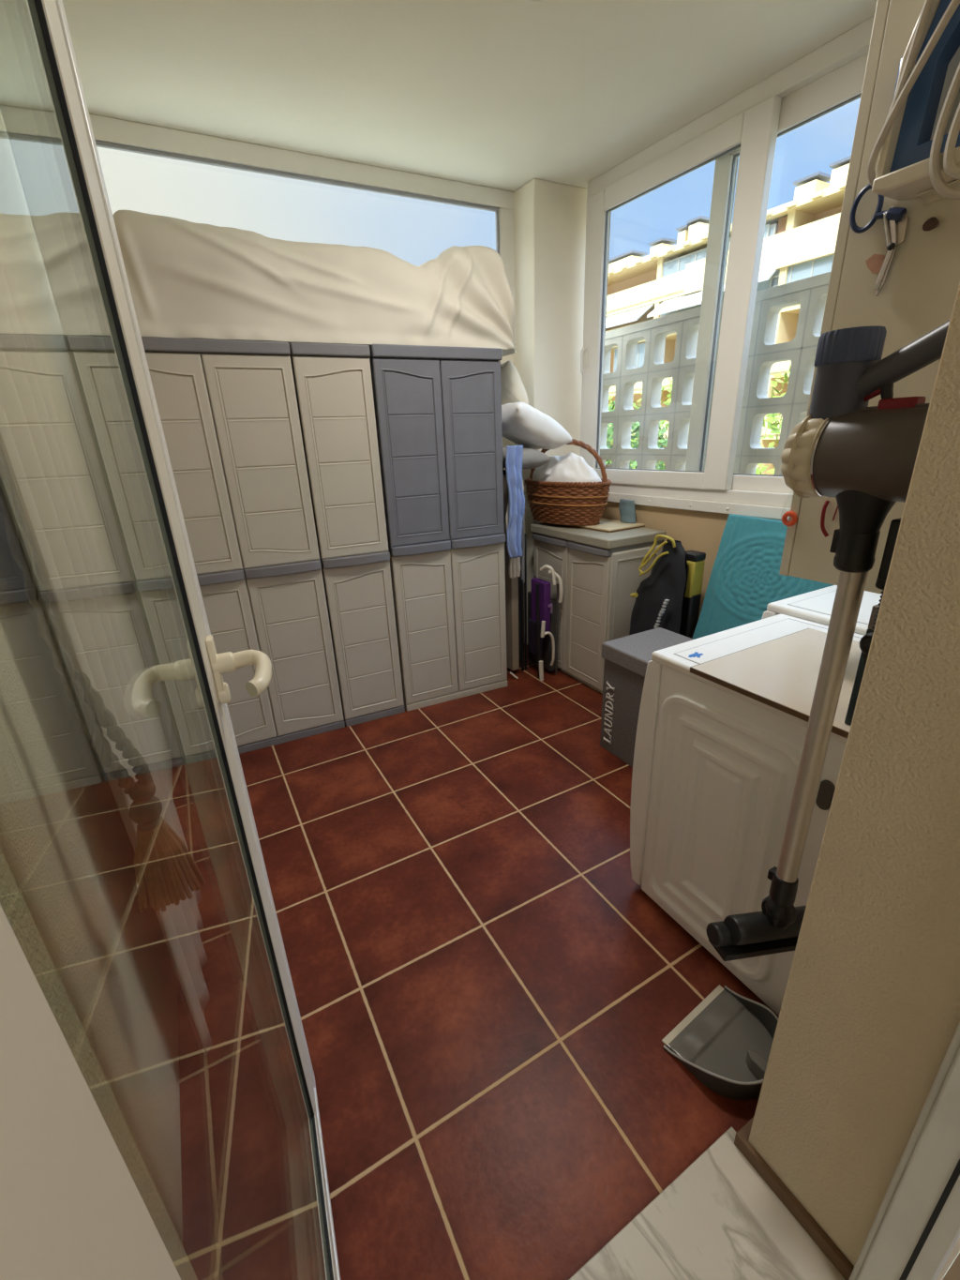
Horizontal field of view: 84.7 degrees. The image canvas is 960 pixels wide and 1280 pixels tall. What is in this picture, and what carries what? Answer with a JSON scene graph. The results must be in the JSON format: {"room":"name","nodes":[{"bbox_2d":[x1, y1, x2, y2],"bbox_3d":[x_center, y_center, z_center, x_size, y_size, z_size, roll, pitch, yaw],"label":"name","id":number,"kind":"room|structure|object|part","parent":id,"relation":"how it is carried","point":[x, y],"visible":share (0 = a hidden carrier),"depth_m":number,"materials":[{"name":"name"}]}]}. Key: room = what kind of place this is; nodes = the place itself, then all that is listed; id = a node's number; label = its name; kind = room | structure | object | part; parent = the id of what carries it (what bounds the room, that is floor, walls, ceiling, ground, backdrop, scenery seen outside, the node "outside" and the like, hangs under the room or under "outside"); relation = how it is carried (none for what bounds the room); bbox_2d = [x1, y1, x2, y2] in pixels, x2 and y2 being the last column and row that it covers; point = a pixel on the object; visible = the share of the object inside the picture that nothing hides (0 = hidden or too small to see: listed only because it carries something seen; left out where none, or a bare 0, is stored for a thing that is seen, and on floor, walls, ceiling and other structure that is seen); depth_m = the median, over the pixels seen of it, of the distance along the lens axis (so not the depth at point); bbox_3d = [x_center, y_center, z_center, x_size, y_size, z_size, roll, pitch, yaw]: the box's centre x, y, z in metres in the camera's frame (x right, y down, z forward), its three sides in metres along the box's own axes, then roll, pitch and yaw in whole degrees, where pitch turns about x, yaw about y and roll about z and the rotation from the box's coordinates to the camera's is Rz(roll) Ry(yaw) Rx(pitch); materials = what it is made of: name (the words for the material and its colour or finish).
{"room":"laundry room","nodes":[
{"label":"laundry room","id":0,"kind":"room"},
{"bbox_2d":[0,110,182,1245],"bbox_3d":[-1.345,-0.429,1.451,0.290,2.760,3.255,-13,24,-27],"label":"wall","id":1,"kind":"structure","parent":0,"point":[66,845],"depth_m":1.03,"materials":[{"name":"paint"}]},
{"bbox_2d":[0,461,205,912],"bbox_3d":[-0.651,0.058,0.850,0.183,0.977,0.081,-17,26,-34],"label":"tieback","id":2,"kind":"object","parent":1,"relation":"attached to","point":[164,866],"visible":1,"depth_m":0.92,"materials":[{"name":"fabric"}]},
{"bbox_2d":[0,226,211,1054],"bbox_3d":[-0.892,-0.091,1.195,0.046,2.220,0.662,-13,24,-27],"label":"curtain","id":3,"kind":"object","parent":1,"relation":"hanging from","point":[35,453],"visible":0.71,"depth_m":1.12,"materials":[{"name":"beige fabric"}]},
{"bbox_2d":[93,354,513,711],"bbox_3d":[-0.671,-0.792,3.396,3.350,1.995,0.413,-13,24,-27],"label":"wall","id":4,"kind":"structure","parent":0,"point":[505,442],"depth_m":3.34,"materials":[{"name":"beige paint"}]},
{"bbox_2d":[89,113,515,331],"bbox_3d":[-0.781,-2.007,2.719,2.224,0.765,0.050,-12,23,-25],"label":"window","id":5,"kind":"structure","parent":4,"relation":"in","point":[109,132],"depth_m":2.56,"materials":[{"name":"white plastic"}]},
{"bbox_2d":[62,0,877,192],"bbox_3d":[-0.144,-2.016,1.191,3.700,0.300,3.240,-13,24,-27],"label":"ceiling","id":6,"kind":"structure","parent":0,"point":[505,95],"depth_m":2.00,"materials":[{"name":"paint"}]},
{"bbox_2d":[170,644,779,1279],"bbox_3d":[0.180,0.588,2.710,3.650,0.150,3.290,-13,24,-27],"label":"floor","id":7,"kind":"structure","parent":0,"point":[488,991],"depth_m":1.45,"materials":[{"name":"tile"}]},
{"bbox_2d":[141,336,345,753],"bbox_3d":[-1.165,-0.382,2.572,0.692,1.855,0.444,-12,23,-23],"label":"storage cabinet","id":8,"kind":"object","parent":7,"relation":"on","point":[228,409],"visible":0.84,"depth_m":2.36,"materials":[{"name":"plastic"}]},
{"bbox_3d":[-1.258,-0.703,2.196,0.342,0.876,0.024,-12,23,-23],"label":"door","id":9,"kind":"part","parent":8,"relation":"part of","materials":[{"name":"beige plastic"}]},
{"bbox_3d":[-1.202,-1.228,2.257,0.692,0.047,0.422,-12,23,-23],"label":"lid","id":10,"kind":"part","parent":8,"relation":"part of","materials":[{"name":"grey plastic"}]},
{"bbox_3d":[-1.225,0.140,2.520,0.342,0.840,0.024,-12,23,-23],"label":"door","id":11,"kind":"part","parent":8,"relation":"part of","materials":[{"name":"beige plastic"}]},
{"bbox_3d":[-0.947,-0.768,2.333,0.342,0.876,0.024,-12,23,-23],"label":"door","id":12,"kind":"part","parent":8,"relation":"part of","materials":[{"name":"beige plastic"}]},
{"bbox_3d":[-0.914,0.075,2.657,0.342,0.840,0.024,-12,23,-23],"label":"door","id":13,"kind":"part","parent":8,"relation":"part of","materials":[{"name":"beige plastic"}]},
{"bbox_2d":[112,210,516,357],"bbox_3d":[-0.657,-1.599,2.436,1.767,0.465,0.455,-12,23,-23],"label":"cover","id":14,"kind":"object","parent":8,"relation":"on","point":[187,279],"visible":0.9,"depth_m":2.23,"materials":[{"name":"beige fabric"}]},
{"bbox_2d":[288,342,405,726],"bbox_3d":[-0.697,-0.479,2.779,0.338,1.855,0.444,-12,23,-23],"label":"storage cabinet","id":15,"kind":"object","parent":7,"relation":"on","point":[333,384],"visible":1,"depth_m":2.56,"materials":[{"name":"plastic"}]},
{"bbox_3d":[-0.735,-1.326,2.464,0.338,0.047,0.422,-12,23,-23],"label":"lid","id":16,"kind":"part","parent":15,"relation":"part of","materials":[{"name":"grey plastic"}]},
{"bbox_3d":[-0.635,-0.833,2.471,0.334,0.876,0.024,-12,23,-23],"label":"door","id":17,"kind":"part","parent":15,"relation":"part of","materials":[{"name":"beige plastic"}]},
{"bbox_3d":[-0.602,0.010,2.795,0.334,0.840,0.024,-12,23,-23],"label":"door","id":18,"kind":"part","parent":15,"relation":"part of","materials":[{"name":"beige plastic"}]},
{"bbox_2d":[367,344,507,711],"bbox_3d":[-0.240,-0.577,2.980,0.660,1.860,0.444,-12,23,-23],"label":"storage cabinet","id":19,"kind":"object","parent":7,"relation":"on","point":[438,409],"visible":1,"depth_m":2.76,"materials":[{"name":"beige plastic"}]},
{"bbox_3d":[-0.326,-0.906,2.604,0.326,0.858,0.024,-12,23,-23],"label":"door","id":20,"kind":"part","parent":19,"relation":"part of","materials":[{"name":"grey plastic"}]},
{"bbox_3d":[-0.293,-0.062,2.929,0.326,0.855,0.024,-12,23,-23],"label":"door","id":21,"kind":"part","parent":19,"relation":"part of","materials":[{"name":"beige plastic"}]},
{"bbox_3d":[-0.277,-1.424,2.665,0.660,0.052,0.422,-12,23,-23],"label":"lid","id":22,"kind":"part","parent":19,"relation":"part of","materials":[{"name":"grey plastic"}]},
{"bbox_3d":[-0.030,-0.968,2.736,0.326,0.858,0.024,-12,23,-23],"label":"door","id":23,"kind":"part","parent":19,"relation":"part of","materials":[{"name":"grey plastic"}]},
{"bbox_3d":[0.003,-0.124,3.060,0.326,0.855,0.024,-12,23,-23],"label":"door","id":24,"kind":"part","parent":19,"relation":"part of","materials":[{"name":"beige plastic"}]},
{"bbox_2d":[505,445,525,557],"bbox_3d":[0.197,-0.756,2.916,0.127,0.603,0.058,-19,27,-37],"label":"cloth","id":25,"kind":"object","parent":19,"relation":"hanging from","point":[516,497],"visible":1,"depth_m":2.90,"materials":[{"name":"blue fabric"}]},
{"bbox_2d":[502,469,519,670],"bbox_3d":[0.092,-0.433,3.397,0.097,1.268,0.462,-14,24,-28],"label":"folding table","id":26,"kind":"object","parent":7,"relation":"on","point":[511,584],"visible":0.2,"depth_m":3.29,"materials":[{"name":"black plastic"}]},
{"bbox_3d":[0.150,-0.298,3.273,0.017,1.100,0.017,-5,21,-8],"label":"leg","id":27,"kind":"part","parent":26,"relation":"part of","materials":[{"name":"black metal"}]},
{"bbox_2d":[505,478,524,578],"bbox_3d":[0.203,-0.658,3.033,0.139,0.604,0.047,-19,27,-37],"label":"cloth","id":28,"kind":"object","parent":26,"relation":"hanging from","point":[514,570],"visible":0.18,"depth_m":3.09,"materials":[{"name":"fabric"}]},
{"bbox_2d":[502,446,550,468],"bbox_3d":[0.195,-1.069,3.091,0.298,0.132,0.340,-13,24,-27],"label":"pillow","id":29,"kind":"object","parent":26,"relation":"on","point":[532,458],"visible":0.36,"depth_m":2.99,"materials":[{"name":"white fabric"}]},
{"bbox_2d":[501,402,572,449],"bbox_3d":[0.261,-1.227,3.036,0.402,0.252,0.380,-15,25,-30],"label":"pillow","id":30,"kind":"object","parent":29,"relation":"on","point":[522,424],"visible":0.84,"depth_m":2.91,"materials":[{"name":"white fabric"}]},
{"bbox_2d":[500,360,528,405],"bbox_3d":[0.140,-1.470,3.047,0.182,0.225,0.323,-14,24,-28],"label":"pillow","id":31,"kind":"object","parent":30,"relation":"on","point":[513,389],"visible":0.52,"depth_m":2.94,"materials":[{"name":"beige fabric"}]},
{"bbox_2d":[518,496,527,671],"bbox_3d":[0.177,-0.375,3.444,0.050,1.120,0.384,-14,24,-28],"label":"ironing board","id":32,"kind":"object","parent":7,"relation":"on","point":[522,579],"visible":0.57,"depth_m":3.33,"materials":[{"name":"black metal"}]},
{"bbox_3d":[0.272,-0.088,3.385,0.020,0.620,0.020,13,26,34],"label":"leg","id":33,"kind":"part","parent":32,"relation":"part of","materials":[{"name":"black plastic"}]},
{"bbox_3d":[0.289,-0.224,3.347,0.015,0.900,0.015,13,26,34],"label":"leg","id":34,"kind":"part","parent":32,"relation":"part of","materials":[{"name":"black plastic"}]},
{"bbox_2d":[527,575,558,674],"bbox_3d":[0.406,-0.095,3.418,0.055,0.600,0.267,-13,24,-27],"label":"umbrella","id":35,"kind":"object","parent":7,"relation":"on","point":[547,657],"visible":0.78,"depth_m":3.38,"materials":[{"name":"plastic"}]},
{"bbox_2d":[528,564,563,680],"bbox_3d":[0.395,-0.120,3.295,0.152,0.737,0.214,-13,24,-27],"label":"folding chair","id":36,"kind":"object","parent":7,"relation":"on","point":[539,624],"visible":1,"depth_m":3.24,"materials":[{"name":"purple fabric"}]},
{"bbox_3d":[0.355,-0.012,3.361,0.026,0.230,0.130,-13,24,-27],"label":"backrest","id":37,"kind":"part","parent":36,"relation":"part of","materials":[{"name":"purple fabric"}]},
{"bbox_3d":[0.361,-0.052,3.255,0.019,0.601,0.045,-13,24,-27],"label":"leg","id":38,"kind":"part","parent":36,"relation":"part of","materials":[{"name":"white metal"}]},
{"bbox_3d":[0.378,-0.214,3.277,0.046,0.325,0.150,-13,24,-27],"label":"seat","id":39,"kind":"part","parent":36,"relation":"part of","materials":[{"name":"purple fabric"}]},
{"bbox_3d":[0.388,0.194,3.323,0.031,0.131,0.032,-13,24,-27],"label":"leg","id":40,"kind":"part","parent":36,"relation":"part of","materials":[{"name":"white plastic"}]},
{"bbox_3d":[0.384,-0.066,3.203,0.030,0.102,0.024,1,21,9],"label":"leg","id":41,"kind":"part","parent":36,"relation":"part of","materials":[{"name":"white plastic"}]},
{"bbox_3d":[0.404,-0.390,3.133,0.106,0.117,0.029,12,25,32],"label":"arm","id":42,"kind":"part","parent":36,"relation":"part of"},
{"bbox_3d":[0.427,0.058,3.273,0.081,0.245,0.042,-13,24,-27],"label":"leg","id":43,"kind":"part","parent":36,"relation":"part of","materials":[{"name":"white plastic"}]},
{"bbox_3d":[0.459,-0.323,3.184,0.093,0.193,0.027,9,24,27],"label":"arm","id":44,"kind":"part","parent":36,"relation":"part of"},
{"bbox_2d":[530,522,666,693],"bbox_3d":[0.697,-0.242,3.318,0.436,0.925,0.726,-13,24,-27],"label":"base cabinet","id":45,"kind":"object","parent":7,"relation":"on","point":[598,571],"visible":0.76,"depth_m":3.03,"materials":[{"name":"plastic"}]},
{"bbox_3d":[0.453,-0.227,3.393,0.024,0.800,0.349,-13,24,-27],"label":"door","id":46,"kind":"part","parent":45,"relation":"part of","materials":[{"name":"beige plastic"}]},
{"bbox_3d":[0.627,-0.122,3.102,0.024,0.800,0.349,-13,24,-27],"label":"door","id":47,"kind":"part","parent":45,"relation":"part of","materials":[{"name":"beige plastic"}]},
{"bbox_3d":[0.684,-0.650,3.162,0.430,0.051,0.726,-13,24,-27],"label":"lid","id":48,"kind":"part","parent":45,"relation":"part of","materials":[{"name":"grey plastic"}]},
{"bbox_2d":[566,517,645,532],"bbox_3d":[0.704,-0.717,3.236,0.293,0.018,0.532,-15,24,-29],"label":"board","id":49,"kind":"object","parent":45,"relation":"on","point":[607,525],"visible":0.61,"depth_m":3.08,"materials":[{"name":"beige laminate"}]},
{"bbox_2d":[524,438,611,526],"bbox_3d":[0.523,-0.966,3.204,0.365,0.481,0.627,-18,26,-36],"label":"wicker basket","id":50,"kind":"object","parent":49,"relation":"on","point":[577,504],"visible":0.88,"depth_m":3.07,"materials":[{"name":"brown wicker"}]},
{"bbox_2d":[532,452,602,482],"bbox_3d":[0.520,-1.029,3.180,0.281,0.194,0.511,-18,26,-36],"label":"cloth","id":51,"kind":"object","parent":50,"relation":"in","point":[571,467],"visible":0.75,"depth_m":3.07,"materials":[{"name":"white fabric"}]},
{"bbox_3d":[0.520,-1.048,3.173,0.032,0.306,0.615,-18,26,-36],"label":"hoop handle","id":52,"kind":"part","parent":50,"relation":"part of","materials":[{"name":"wicker"}]},
{"bbox_2d":[618,498,636,523],"bbox_3d":[0.877,-0.768,3.144,0.049,0.134,0.141,-14,24,-28],"label":"cup","id":53,"kind":"object","parent":49,"relation":"on","point":[627,508],"visible":1,"depth_m":3.12,"materials":[{"name":"ceramic"}]},
{"bbox_3d":[0.879,-0.115,3.044,0.375,0.830,0.024,-13,24,-27],"label":"panel","id":54,"kind":"part","parent":45,"relation":"part of","materials":[{"name":"beige plastic"}]},
{"bbox_2d":[600,627,692,767],"bbox_3d":[0.823,0.284,2.455,0.374,0.552,0.372,-13,24,-27],"label":"laundry hamper","id":55,"kind":"object","parent":7,"relation":"on","point":[626,658],"visible":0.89,"depth_m":2.41,"materials":[{"name":"grey fabric"}]},
{"bbox_3d":[0.815,0.063,2.370,0.374,0.077,0.372,-13,24,-27],"label":"lid","id":56,"kind":"part","parent":55,"relation":"part of","materials":[{"name":"grey fabric"}]},
{"bbox_2d":[629,534,686,635],"bbox_3d":[0.920,-0.087,2.839,0.169,0.962,0.359,-13,24,-27],"label":"backpack","id":57,"kind":"object","parent":7,"relation":"on","point":[660,596],"visible":0.59,"depth_m":2.72,"materials":[{"name":"black fabric"}]},
{"bbox_3d":[0.824,-0.241,2.817,0.024,0.031,0.041,-13,24,-27],"label":"cord","id":58,"kind":"part","parent":57,"relation":"part of","materials":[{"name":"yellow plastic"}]},
{"bbox_3d":[0.885,-0.421,2.705,0.014,0.195,0.157,-17,25,-34],"label":"handle","id":59,"kind":"part","parent":57,"relation":"part of","materials":[{"name":"yellow fabric"}]},
{"bbox_3d":[0.885,-0.389,2.696,0.024,0.152,0.162,-17,25,-33],"label":"handle","id":60,"kind":"part","parent":57,"relation":"part of","materials":[{"name":"yellow fabric"}]},
{"bbox_3d":[0.911,-0.451,2.690,0.032,0.176,0.191,-17,26,-34],"label":"handle","id":61,"kind":"part","parent":57,"relation":"part of","materials":[{"name":"yellow fabric"}]},
{"bbox_2d":[654,599,669,628],"bbox_3d":[0.922,-0.111,2.702,0.075,0.204,0.023,7,23,23],"label":"print","id":62,"kind":"object","parent":57,"relation":"attached to","point":[662,611],"depth_m":2.69},
{"bbox_2d":[679,550,706,638],"bbox_3d":[1.097,-0.040,2.828,0.088,0.870,0.100,-13,24,-27],"label":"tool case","id":63,"kind":"object","parent":7,"relation":"on","point":[695,563],"visible":0.48,"depth_m":2.70,"materials":[{"name":"black plastic"}]},
{"bbox_3d":[1.088,-0.320,2.721,0.084,0.190,0.092,-13,24,-27],"label":"handle panel","id":64,"kind":"part","parent":63,"relation":"part of","materials":[{"name":"yellow plastic"}]},
{"bbox_2d":[569,1127,845,1279],"bbox_3d":[0.307,1.345,0.710,0.952,0.162,0.660,-13,24,-27],"label":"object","id":65,"kind":"object","parent":7,"relation":"on","point":[719,1219],"visible":1,"depth_m":1.00,"materials":[{"name":"white stone"}]},
{"bbox_2d":[662,984,778,1099],"bbox_3d":[0.625,0.990,1.308,0.268,0.070,0.217,-16,25,-31],"label":"dustpan","id":66,"kind":"object","parent":7,"relation":"on","point":[726,1042],"visible":0.89,"depth_m":1.33,"materials":[{"name":"grey plastic"}]},
{"bbox_3d":[0.666,1.017,1.255,0.032,0.044,0.064,-16,25,-31],"label":"handle","id":67,"kind":"part","parent":66,"relation":"part of","materials":[{"name":"grey plastic"}]},
{"bbox_2d":[630,614,863,1015],"bbox_3d":[0.893,0.456,1.559,0.606,0.869,0.675,-13,24,-27],"label":"washing machine","id":68,"kind":"object","parent":7,"relation":"on","point":[715,766],"visible":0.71,"depth_m":1.42,"materials":[{"name":"white metal"}]},
{"bbox_3d":[0.762,0.373,1.783,0.600,0.812,0.070,-13,24,-27],"label":"panel","id":69,"kind":"part","parent":68,"relation":"part of","materials":[{"name":"white ceramic"}]},
{"bbox_2d":[688,651,703,657],"bbox_3d":[0.595,0.042,1.452,0.029,0.002,0.043,15,27,38],"label":"sticker","id":70,"kind":"object","parent":68,"relation":"on","point":[696,654],"visible":1,"depth_m":1.45,"materials":[{"name":"blue paper"}]},
{"bbox_3d":[0.896,0.075,1.384,0.600,0.030,0.611,-13,24,-27],"label":"panel","id":71,"kind":"part","parent":68,"relation":"part of","materials":[{"name":"white ceramic"}]},
{"bbox_2d":[690,628,861,738],"bbox_3d":[0.871,0.088,1.285,0.514,0.014,0.442,-13,24,-27],"label":"lid","id":72,"kind":"object","parent":68,"relation":"on","point":[781,673],"visible":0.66,"depth_m":1.30,"materials":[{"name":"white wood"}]},
{"bbox_2d":[844,604,878,724],"bbox_3d":[0.793,0.053,1.017,0.104,0.250,0.071,-13,24,-27],"label":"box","id":73,"kind":"object","parent":72,"relation":"on","point":[861,667],"visible":0.2,"depth_m":1.03,"materials":[{"name":"black plastic"}]},
{"bbox_2d":[761,585,881,635],"bbox_3d":[1.412,0.313,1.854,0.600,0.886,0.735,-13,24,-27],"label":"dryer","id":74,"kind":"object","parent":7,"relation":"on","point":[816,606],"visible":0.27,"depth_m":1.77,"materials":[{"name":"white metal"}]},
{"bbox_3d":[1.263,0.222,2.102,0.600,0.829,0.070,-13,24,-27],"label":"panel","id":75,"kind":"part","parent":74,"relation":"part of","materials":[{"name":"white plastic"}]},
{"bbox_2d":[0,281,959,1279],"bbox_3d":[0.974,-0.242,0.724,3.900,2.763,0.323,-13,24,-27],"label":"wall","id":76,"kind":"structure","parent":0,"point":[868,1021],"depth_m":0.74,"materials":[{"name":"paint"}]},
{"bbox_2d":[0,0,340,1279],"bbox_3d":[-0.266,0.142,0.522,0.146,2.244,0.827,-11,23,-21],"label":"door","id":77,"kind":"structure","parent":76,"relation":"in","point":[71,1207],"depth_m":0.59,"materials":[{"name":"clear glass"}]},
{"bbox_3d":[-0.403,0.047,0.832,0.034,0.112,0.034,-11,23,-21],"label":"handle","id":78,"kind":"part","parent":77,"relation":"part of","materials":[{"name":"beige plastic"}]},
{"bbox_3d":[-0.345,0.048,0.799,0.057,0.033,0.130,-11,23,-21],"label":"lever","id":79,"kind":"part","parent":77,"relation":"part of","materials":[{"name":"beige plastic"}]},
{"bbox_2d":[734,1116,854,1279],"bbox_3d":[0.744,1.070,1.103,0.322,0.036,0.238,-13,24,-27],"label":"baseboard","id":80,"kind":"structure","parent":76,"relation":"attached to","point":[793,1205],"depth_m":1.02,"materials":[{"name":"brown wood"}]},
{"bbox_2d":[707,320,949,961],"bbox_3d":[0.583,0.112,0.918,0.223,1.174,0.208,9,24,26],"label":"stick vacuum","id":81,"kind":"object","parent":76,"relation":"hanging from","point":[851,452],"visible":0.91,"depth_m":0.78,"materials":[{"name":"plastic"}]},
{"bbox_3d":[0.536,-0.367,0.782,0.073,0.077,0.073,-13,24,-27],"label":"motor","id":82,"kind":"part","parent":81,"relation":"part of","materials":[{"name":"grey plastic"}]},
{"bbox_3d":[0.580,-0.316,0.720,0.024,0.010,0.130,-13,24,-27],"label":"rail","id":83,"kind":"part","parent":81,"relation":"part of","materials":[{"name":"plastic"}]},
{"bbox_3d":[0.578,-0.376,0.696,0.040,0.103,0.152,-13,24,-27],"label":"handle","id":84,"kind":"part","parent":81,"relation":"part of","materials":[{"name":"plastic"}]},
{"bbox_2d":[779,0,959,594],"bbox_3d":[1.170,-0.840,1.074,0.800,1.404,0.461,-13,24,-27],"label":"upper cabinet","id":85,"kind":"object","parent":76,"relation":"attached to","point":[918,294],"visible":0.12,"depth_m":1.00,"materials":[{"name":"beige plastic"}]},
{"bbox_2d":[781,501,800,526],"bbox_3d":[0.741,-0.318,1.251,0.022,0.095,0.044,-13,24,-27],"label":"knob","id":86,"kind":"object","parent":85,"relation":"attached to","point":[792,514],"visible":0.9,"depth_m":1.26,"materials":[{"name":"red plastic"}]},
{"bbox_2d":[820,500,838,537],"bbox_3d":[0.781,-0.274,1.178,0.017,0.088,0.033,-13,24,-27],"label":"strap","id":87,"kind":"object","parent":85,"relation":"hanging from","point":[823,512],"visible":0.97,"depth_m":1.18,"materials":[{"name":"red plastic"}]},
{"bbox_3d":[0.900,-0.856,1.145,0.398,1.404,0.022,-13,24,-27],"label":"door","id":88,"kind":"part","parent":85,"relation":"part of","materials":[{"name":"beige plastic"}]},
{"bbox_2d":[865,254,885,273],"bbox_3d":[0.764,-0.727,1.019,0.002,0.036,0.038,-13,24,-27],"label":"sticker","id":89,"kind":"object","parent":85,"relation":"attached to","point":[875,263],"visible":1,"depth_m":1.02,"materials":[{"name":"orange paper"}]},
{"bbox_2d":[849,183,906,233],"bbox_3d":[0.747,-0.817,0.987,0.020,0.078,0.098,-13,24,-27],"label":"scissors","id":90,"kind":"object","parent":85,"relation":"hanging from","point":[896,214],"visible":0.9,"depth_m":0.99,"materials":[{"name":"blue plastic"}]},
{"bbox_2d":[874,206,908,296],"bbox_3d":[0.767,-0.730,0.989,0.016,0.143,0.041,-13,24,-27],"label":"can opener","id":91,"kind":"object","parent":85,"relation":"hanging from","point":[895,231],"visible":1,"depth_m":0.98,"materials":[{"name":"silver metal"}]},
{"bbox_3d":[0.775,-0.763,0.970,0.004,0.062,0.021,-13,24,-27],"label":"plate","id":92,"kind":"part","parent":91,"relation":"part of","materials":[{"name":"metal"}]},
{"bbox_2d":[866,0,959,205],"bbox_3d":[0.756,-0.904,0.832,0.112,0.383,0.201,-13,24,-27],"label":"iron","id":93,"kind":"object","parent":85,"relation":"hanging from","point":[911,165],"visible":1,"depth_m":0.86,"materials":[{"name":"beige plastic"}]},
{"bbox_3d":[0.737,-0.946,0.871,0.077,0.296,0.055,-13,24,-27],"label":"sole plate","id":94,"kind":"part","parent":93,"relation":"part of","materials":[{"name":"white metal"}]},
{"bbox_2d":[922,216,939,231],"bbox_3d":[0.796,-0.734,0.930,0.026,0.021,0.019,-13,24,-27],"label":"peg","id":95,"kind":"object","parent":85,"relation":"attached to","point":[931,223],"visible":1,"depth_m":0.92,"materials":[{"name":"brown wood"}]},
{"bbox_2d":[859,517,902,664],"bbox_3d":[0.623,-0.053,0.790,0.060,0.250,0.069,-13,24,-27],"label":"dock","id":96,"kind":"object","parent":76,"relation":"attached to","point":[865,640],"visible":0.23,"depth_m":0.78,"materials":[{"name":"black plastic"}]},
{"bbox_2d":[848,1022,959,1279],"bbox_3d":[0.257,0.179,0.300,0.910,2.311,0.083,-13,24,-27],"label":"door frame","id":97,"kind":"structure","parent":76,"relation":"attached to","point":[915,1228],"depth_m":0.76,"materials":[{"name":"white wood"}]},
{"bbox_2d":[512,178,587,644],"bbox_3d":[0.459,-1.305,3.548,0.415,2.760,0.270,-13,24,-27],"label":"wall","id":98,"kind":"structure","parent":0,"point":[550,217],"depth_m":3.15,"materials":[{"name":"beige paint"}]},
{"bbox_2d":[601,501,782,617],"bbox_3d":[1.603,-0.181,2.885,0.698,1.055,2.625,-13,24,-27],"label":"wall","id":99,"kind":"structure","parent":0,"point":[699,531],"depth_m":2.90,"materials":[{"name":"beige paint"}]},
{"bbox_2d":[580,15,874,520],"bbox_3d":[1.323,-1.401,2.251,0.176,1.715,2.538,-15,24,-29],"label":"window","id":100,"kind":"structure","parent":99,"relation":"in","point":[831,77],"depth_m":2.49,"materials":[{"name":"white plastic"}]},
{"bbox_3d":[0.630,-1.698,3.194,0.056,0.146,0.030,-15,24,-29],"label":"handle","id":101,"kind":"part","parent":100,"relation":"part of","materials":[{"name":"white plastic"}]},
{"bbox_3d":[0.936,-1.619,2.804,0.050,1.530,1.073,-15,24,-29],"label":"sash","id":102,"kind":"part","parent":100,"relation":"part of","materials":[{"name":"white plastic"}]},
{"bbox_2d":[692,513,833,639],"bbox_3d":[1.352,-0.118,2.491,0.241,0.874,0.637,-15,24,-30],"label":"bath mat","id":103,"kind":"object","parent":100,"relation":"hanging from","point":[745,578],"visible":0.37,"depth_m":2.52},
{"bbox_3d":[1.561,-1.323,1.971,0.048,1.530,1.685,-15,24,-29],"label":"sash","id":104,"kind":"part","parent":100,"relation":"part of","materials":[{"name":"white plastic"}]},
{"bbox_2d":[599,271,830,475],"bbox_3d":[1.315,-0.854,3.346,0.102,2.175,4.190,-13,24,-27],"label":"wall","id":105,"kind":"structure","parent":0,"point":[811,293],"depth_m":3.07,"materials":[{"name":"grey concrete"}]},
{"bbox_2d":[942,1251,959,1279],"bbox_3d":[1.461,1.738,-0.431,3.900,0.162,3.224,-13,24,-27],"label":"floor","id":106,"kind":"structure","parent":0,"point":[954,1272],"depth_m":0.95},
{"label":"outside","id":107,"kind":"structure","parent":0,"visible":0},
{"bbox_3d":[15.631,-4.830,34.831,180.000,0.200,200.000,-13,24,-27],"label":"ground","id":108,"kind":"structure","parent":107,"visible":0},
{"bbox_2d":[608,393,633,468],"bbox_3d":[3.985,-5.285,22.541,5.096,10.321,5.347,4,22,17],"label":"tree","id":109,"kind":"object","parent":108,"relation":"on","point":[609,398],"visible":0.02,"depth_m":20.43,"materials":[{"name":"green plant"}]},
{"bbox_2d":[605,399,667,469],"bbox_3d":[3.383,-1.495,14.216,3.248,9.263,3.233,-13,24,-27],"label":"tree","id":110,"kind":"object","parent":108,"relation":"on","point":[635,426],"visible":0.09,"depth_m":12.54,"materials":[{"name":"green plant"}]},
{"bbox_2d":[606,377,768,474],"bbox_3d":[6.223,-3.091,17.025,4.726,10.018,4.937,3,22,14],"label":"tree","id":111,"kind":"object","parent":108,"relation":"on","point":[667,402],"visible":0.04,"depth_m":15.55,"materials":[{"name":"green plant"}]},
{"bbox_2d":[605,155,850,474],"bbox_3d":[15.002,-12.473,29.230,11.086,18.120,60.587,-15,24,-29],"label":"apartment block","id":112,"kind":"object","parent":108,"relation":"on","point":[801,233],"visible":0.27,"depth_m":24.83,"materials":[{"name":"paint"}]},
{"bbox_3d":[12.838,-17.323,22.182,0.100,0.820,0.606,-15,24,-29],"label":"door","id":113,"kind":"part","parent":112,"relation":"part of","materials":[{"name":"brown wood"}]},
{"bbox_2d":[684,365,790,474],"bbox_3d":[6.238,-0.667,11.361,4.439,9.558,4.398,-13,24,-27],"label":"tree","id":114,"kind":"object","parent":108,"relation":"on","point":[772,426],"visible":0.02,"depth_m":9.71,"materials":[{"name":"green plant"}]}
]}

